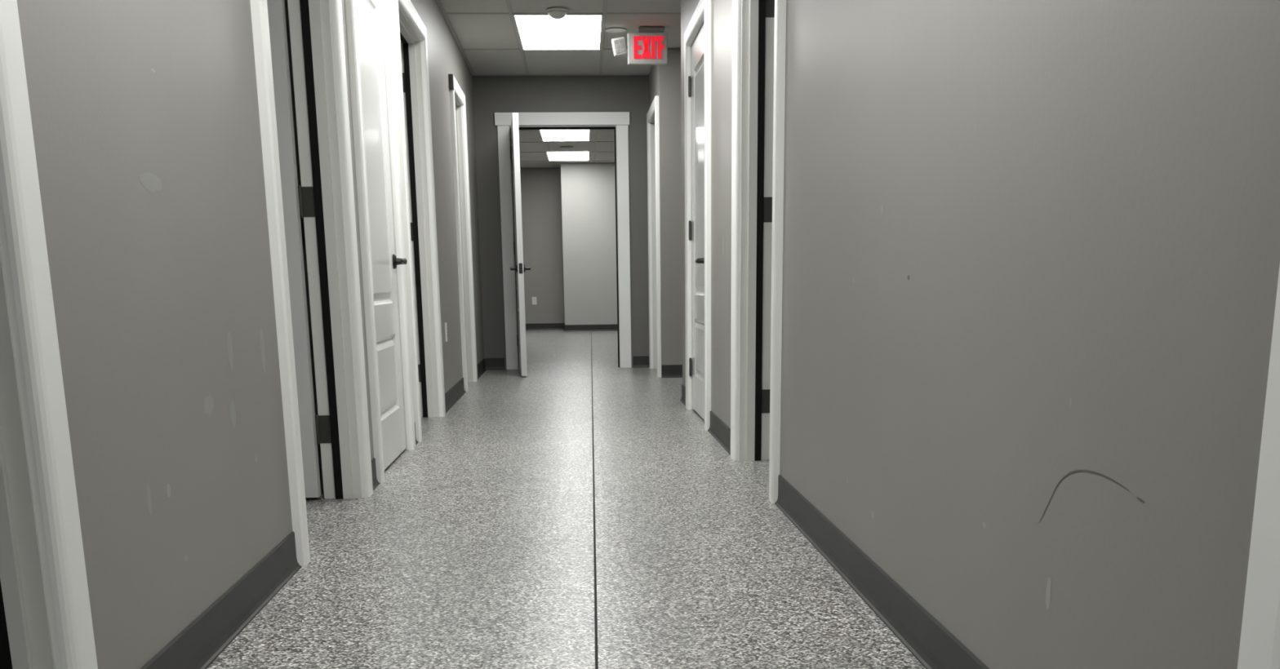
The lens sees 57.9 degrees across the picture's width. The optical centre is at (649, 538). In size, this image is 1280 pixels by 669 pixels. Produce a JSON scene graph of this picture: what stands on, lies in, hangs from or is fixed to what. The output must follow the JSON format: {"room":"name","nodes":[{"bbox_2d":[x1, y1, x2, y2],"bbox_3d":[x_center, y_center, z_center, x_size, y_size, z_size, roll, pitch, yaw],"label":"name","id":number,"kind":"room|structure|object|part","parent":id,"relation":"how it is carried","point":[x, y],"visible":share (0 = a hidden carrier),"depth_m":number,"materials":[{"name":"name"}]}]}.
{"room":"office corridor","nodes":[
{"label":"office corridor","id":0,"kind":"room"},
{"bbox_2d":[17,0,484,668],"bbox_3d":[-0.982,-0.844,1.718,0.135,2.460,17.023,-1,13,-4],"label":"wall","id":1,"kind":"structure","parent":0,"point":[144,113],"depth_m":2.25,"materials":[{"name":"grey paint"}]},
{"bbox_2d":[0,0,97,668],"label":"door","id":2,"kind":"structure","parent":1,"relation":"in","point":[46,621],"depth_m":1.67,"materials":[{"name":"white paint"}]},
{"bbox_2d":[249,0,373,567],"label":"door","id":3,"kind":"structure","parent":1,"relation":"in","point":[324,198],"depth_m":3.98,"materials":[{"name":"white paint"}]},
{"bbox_2d":[140,358,486,668],"bbox_3d":[-0.893,0.305,1.979,0.018,0.102,17.022,-1,13,-4],"label":"baseboard","id":4,"kind":"structure","parent":1,"relation":"attached to","point":[201,642],"depth_m":2.62,"materials":[{"name":"grey plastic"}]},
{"bbox_2d":[344,0,415,483],"bbox_3d":[-1.162,-1.364,4.793,0.193,2.135,1.000,-1,13,-3],"label":"door","id":5,"kind":"structure","parent":1,"relation":"in","point":[369,25],"depth_m":4.86,"materials":[{"name":"white paint"}]},
{"bbox_3d":[-1.110,-1.229,5.136,0.061,0.064,0.144,-1,13,-3],"label":"lever handle","id":6,"kind":"part","parent":5,"relation":"part of","materials":[{"name":"black metal"}]},
{"bbox_2d":[391,0,445,442],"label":"door frame","id":7,"kind":"structure","parent":1,"relation":"in","point":[409,30],"depth_m":6.42,"materials":[{"name":"white paint"}]},
{"bbox_2d":[444,322,447,342],"bbox_3d":[-1.261,-1.281,7.197,0.009,0.116,0.072,-1,13,-3],"label":"wall outlet","id":8,"kind":"object","parent":1,"relation":"attached to","point":[446,326],"visible":1,"depth_m":7.17,"materials":[{"name":"white plastic"}]},
{"bbox_2d":[448,74,453,89],"bbox_3d":[-1.332,-3.067,7.782,0.030,0.095,0.045,-1,13,-3],"label":"wall bracket","id":9,"kind":"object","parent":1,"relation":"attached to","point":[451,78],"visible":1,"depth_m":7.76,"materials":[{"name":"grey metal"}]},
{"bbox_2d":[448,73,477,391],"bbox_3d":[-1.798,-2.178,8.460,0.928,2.135,0.930,-1,13,-3],"label":"door frame","id":10,"kind":"structure","parent":1,"relation":"in","point":[457,97],"depth_m":8.73,"materials":[{"name":"white paint"}]},
{"bbox_2d":[284,0,324,492],"bbox_3d":[-2.293,-1.162,3.206,2.392,2.460,9.000,-1,13,-3],"label":"wall","id":11,"kind":"structure","parent":0,"point":[285,1],"depth_m":4.17,"materials":[{"name":"grey paint"}]},
{"bbox_2d":[520,168,564,324],"bbox_3d":[-2.036,-4.520,18.180,1.385,2.460,0.120,-1,13,-3],"label":"wall","id":12,"kind":"structure","parent":0,"point":[540,188],"depth_m":18.12,"materials":[{"name":"grey paint"}]},
{"bbox_2d":[532,297,537,304],"bbox_3d":[-1.816,-3.754,18.297,0.072,0.116,0.009,-1,13,-3],"label":"wall outlet","id":13,"kind":"object","parent":12,"relation":"attached to","point":[534,299],"visible":1,"depth_m":18.30,"materials":[{"name":"white plastic"}]},
{"bbox_2d":[435,0,680,168],"bbox_3d":[-0.345,-2.999,5.571,7.000,0.053,25.800,-1,13,-3],"label":"ceiling","id":14,"kind":"structure","parent":0,"point":[483,31],"depth_m":8.51,"materials":[{"name":"tile"}]},
{"bbox_2d":[546,7,568,18],"bbox_3d":[-0.590,-3.360,7.426,0.144,0.053,0.144,-1,13,-3],"label":"smoke detector","id":15,"kind":"object","parent":14,"relation":"attached to","point":[555,12],"visible":1,"depth_m":7.38,"materials":[{"name":"white plastic"}]},
{"bbox_2d":[511,13,604,50],"bbox_3d":[-0.626,-3.542,8.117,0.610,0.008,1.200,-1,13,-3],"label":"recessed light","id":16,"kind":"object","parent":14,"relation":"in","point":[534,32],"visible":0.93,"depth_m":8.07,"materials":[{"name":"grey plastic"}]},
{"bbox_2d":[537,129,591,141],"bbox_3d":[-1.002,-4.817,13.830,0.610,0.008,1.200,-1,13,-3],"label":"recessed light","id":17,"kind":"object","parent":14,"relation":"in","point":[545,135],"visible":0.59,"depth_m":13.83,"materials":[{"name":"grey plastic"}]},
{"bbox_2d":[560,146,573,148],"bbox_3d":[-1.075,-5.086,15.069,0.180,0.016,0.180,-1,13,-3],"label":"ceiling vent","id":18,"kind":"object","parent":14,"relation":"in","point":[562,147],"visible":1,"depth_m":15.01,"materials":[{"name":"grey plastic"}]},
{"bbox_2d":[545,151,590,160],"bbox_3d":[-1.132,-5.344,16.188,0.610,0.008,1.200,-1,13,-3],"label":"recessed light","id":19,"kind":"object","parent":14,"relation":"in","point":[552,155],"visible":1,"depth_m":16.10,"materials":[{"name":"grey plastic"}]},
{"bbox_2d":[604,27,626,33],"bbox_3d":[-0.234,-3.525,8.045,0.150,0.010,0.150,-1,13,-3],"label":"smoke detector","id":20,"kind":"object","parent":14,"relation":"attached to","point":[615,30],"visible":1,"depth_m":8.02,"materials":[{"name":"white plastic"}]},
{"bbox_2d":[611,26,667,65],"bbox_3d":[-0.067,-3.401,8.005,0.386,0.238,0.070,-1,13,-3],"label":"exit sign","id":21,"kind":"object","parent":14,"relation":"hanging from","point":[649,46],"visible":1,"depth_m":7.98,"materials":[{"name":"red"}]},
{"bbox_2d":[611,36,627,57],"bbox_3d":[-0.206,-3.394,7.994,0.107,0.123,0.050,-1,13,-3],"label":"lamp","id":22,"kind":"object","parent":21,"relation":"attached to","point":[620,46],"depth_m":7.97,"materials":[{"name":"grey plastic"}]},
{"bbox_2d":[472,75,648,369],"bbox_3d":[-0.737,-2.727,10.112,1.757,2.460,0.135,-1,13,-3],"label":"wall","id":23,"kind":"structure","parent":0,"point":[492,95],"depth_m":9.92,"materials":[{"name":"grey paint"}]},
{"bbox_2d":[494,111,631,376],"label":"door","id":24,"kind":"structure","parent":23,"relation":"in","point":[508,125],"depth_m":9.94,"materials":[{"name":"white paint"}]},
{"bbox_3d":[-1.228,-2.501,10.055,0.099,2.055,0.022,-1,13,-3],"label":"casing","id":25,"kind":"part","parent":24,"relation":"part of","materials":[{"name":"white paint"}]},
{"bbox_3d":[-1.091,-2.172,9.323,0.061,0.064,0.144,-2,13,-7],"label":"lever handle","id":26,"kind":"part","parent":24,"relation":"part of","materials":[{"name":"black metal"}]},
{"bbox_3d":[-1.025,-2.153,9.232,0.029,0.080,0.002,-2,13,-7],"label":"latch plate","id":27,"kind":"part","parent":24,"relation":"part of","materials":[{"name":"black metal"}]},
{"bbox_3d":[-0.985,-2.176,9.336,0.062,0.064,0.148,-1,13,-3],"label":"lever handle","id":28,"kind":"part","parent":24,"relation":"part of","materials":[{"name":"black metal"}]},
{"bbox_3d":[-0.739,-3.565,9.840,1.143,0.105,0.030,-1,13,-3],"label":"head casing","id":29,"kind":"part","parent":24,"relation":"part of","materials":[{"name":"white paint"}]},
{"bbox_3d":[-0.219,-2.524,10.105,0.099,2.055,0.022,-1,13,-3],"label":"casing","id":30,"kind":"part","parent":24,"relation":"part of","materials":[{"name":"white paint"}]},
{"bbox_2d":[484,355,682,377],"bbox_3d":[0.673,-1.467,9.807,4.215,0.102,1.158,-1,13,-3],"label":"baseboard","id":31,"kind":"structure","parent":23,"relation":"attached to","point":[639,362],"depth_m":10.26,"materials":[{"name":"grey plastic"}]},
{"bbox_2d":[206,329,925,668],"bbox_3d":[-0.317,-0.536,6.122,7.000,0.080,25.800,-1,13,-3],"label":"floor","id":32,"kind":"structure","parent":0,"point":[482,544],"depth_m":3.34,"materials":[{"name":"grey"}]},
{"bbox_2d":[560,163,617,324],"bbox_3d":[-0.358,-4.475,17.897,1.935,2.460,0.870,-1,13,-3],"label":"wall","id":33,"kind":"structure","parent":0,"point":[588,189],"depth_m":17.42,"materials":[{"name":"grey paint"}]},
{"bbox_2d":[525,323,617,332],"bbox_3d":[-1.033,-3.294,18.053,3.120,0.102,0.768,-1,13,-3],"label":"baseboard","id":34,"kind":"structure","parent":33,"relation":"attached to","point":[606,327],"depth_m":17.71,"materials":[{"name":"grey plastic"}]},
{"bbox_2d":[648,48,678,377],"bbox_3d":[0.114,-2.607,9.531,0.135,2.460,1.142,-1,13,-4],"label":"wall","id":35,"kind":"structure","parent":0,"point":[662,78],"depth_m":8.97,"materials":[{"name":"grey paint"}]},
{"bbox_2d":[646,95,661,377],"bbox_3d":[0.509,-2.453,9.567,0.989,2.135,1.000,-1,13,-3],"label":"door","id":36,"kind":"structure","parent":35,"relation":"in","point":[652,116],"depth_m":9.81,"materials":[{"name":"white paint"}]},
{"bbox_2d":[676,48,682,364],"bbox_3d":[1.504,-2.528,9.109,2.578,2.460,0.135,-1,13,-3],"label":"wall","id":37,"kind":"structure","parent":0,"point":[678,51],"depth_m":8.96,"materials":[{"name":"grey paint"}]},
{"bbox_2d":[680,0,1279,668],"bbox_3d":[0.742,-0.565,0.386,0.136,2.460,14.123,-1,13,-4],"label":"wall","id":38,"kind":"structure","parent":0,"point":[1031,248],"depth_m":1.79,"materials":[{"name":"grey paint"}]},
{"bbox_2d":[684,0,711,430],"bbox_3d":[0.317,-1.720,6.308,0.193,2.135,1.070,-1,13,-3],"label":"door","id":39,"kind":"structure","parent":38,"relation":"in","point":[697,35],"depth_m":6.39,"materials":[{"name":"white paint"}]},
{"bbox_3d":[0.272,-1.443,6.022,0.061,0.064,0.144,-1,13,-3],"label":"lever handle","id":40,"kind":"part","parent":39,"relation":"part of","materials":[{"name":"black metal"}]},
{"bbox_2d":[730,0,786,503],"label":"door","id":41,"kind":"structure","parent":38,"relation":"in","point":[758,26],"depth_m":4.73,"materials":[{"name":"white paint"}]},
{"bbox_2d":[680,384,989,668],"bbox_3d":[0.679,0.587,0.640,0.018,0.102,14.122,-1,13,-4],"label":"baseboard","id":42,"kind":"structure","parent":38,"relation":"attached to","point":[926,639],"depth_m":2.75,"materials":[{"name":"grey plastic"}]},
{"bbox_2d":[1237,265,1279,668],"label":"door","id":43,"kind":"structure","parent":38,"relation":"in","point":[1260,640],"depth_m":1.15,"materials":[{"name":"white paint"}]}
]}

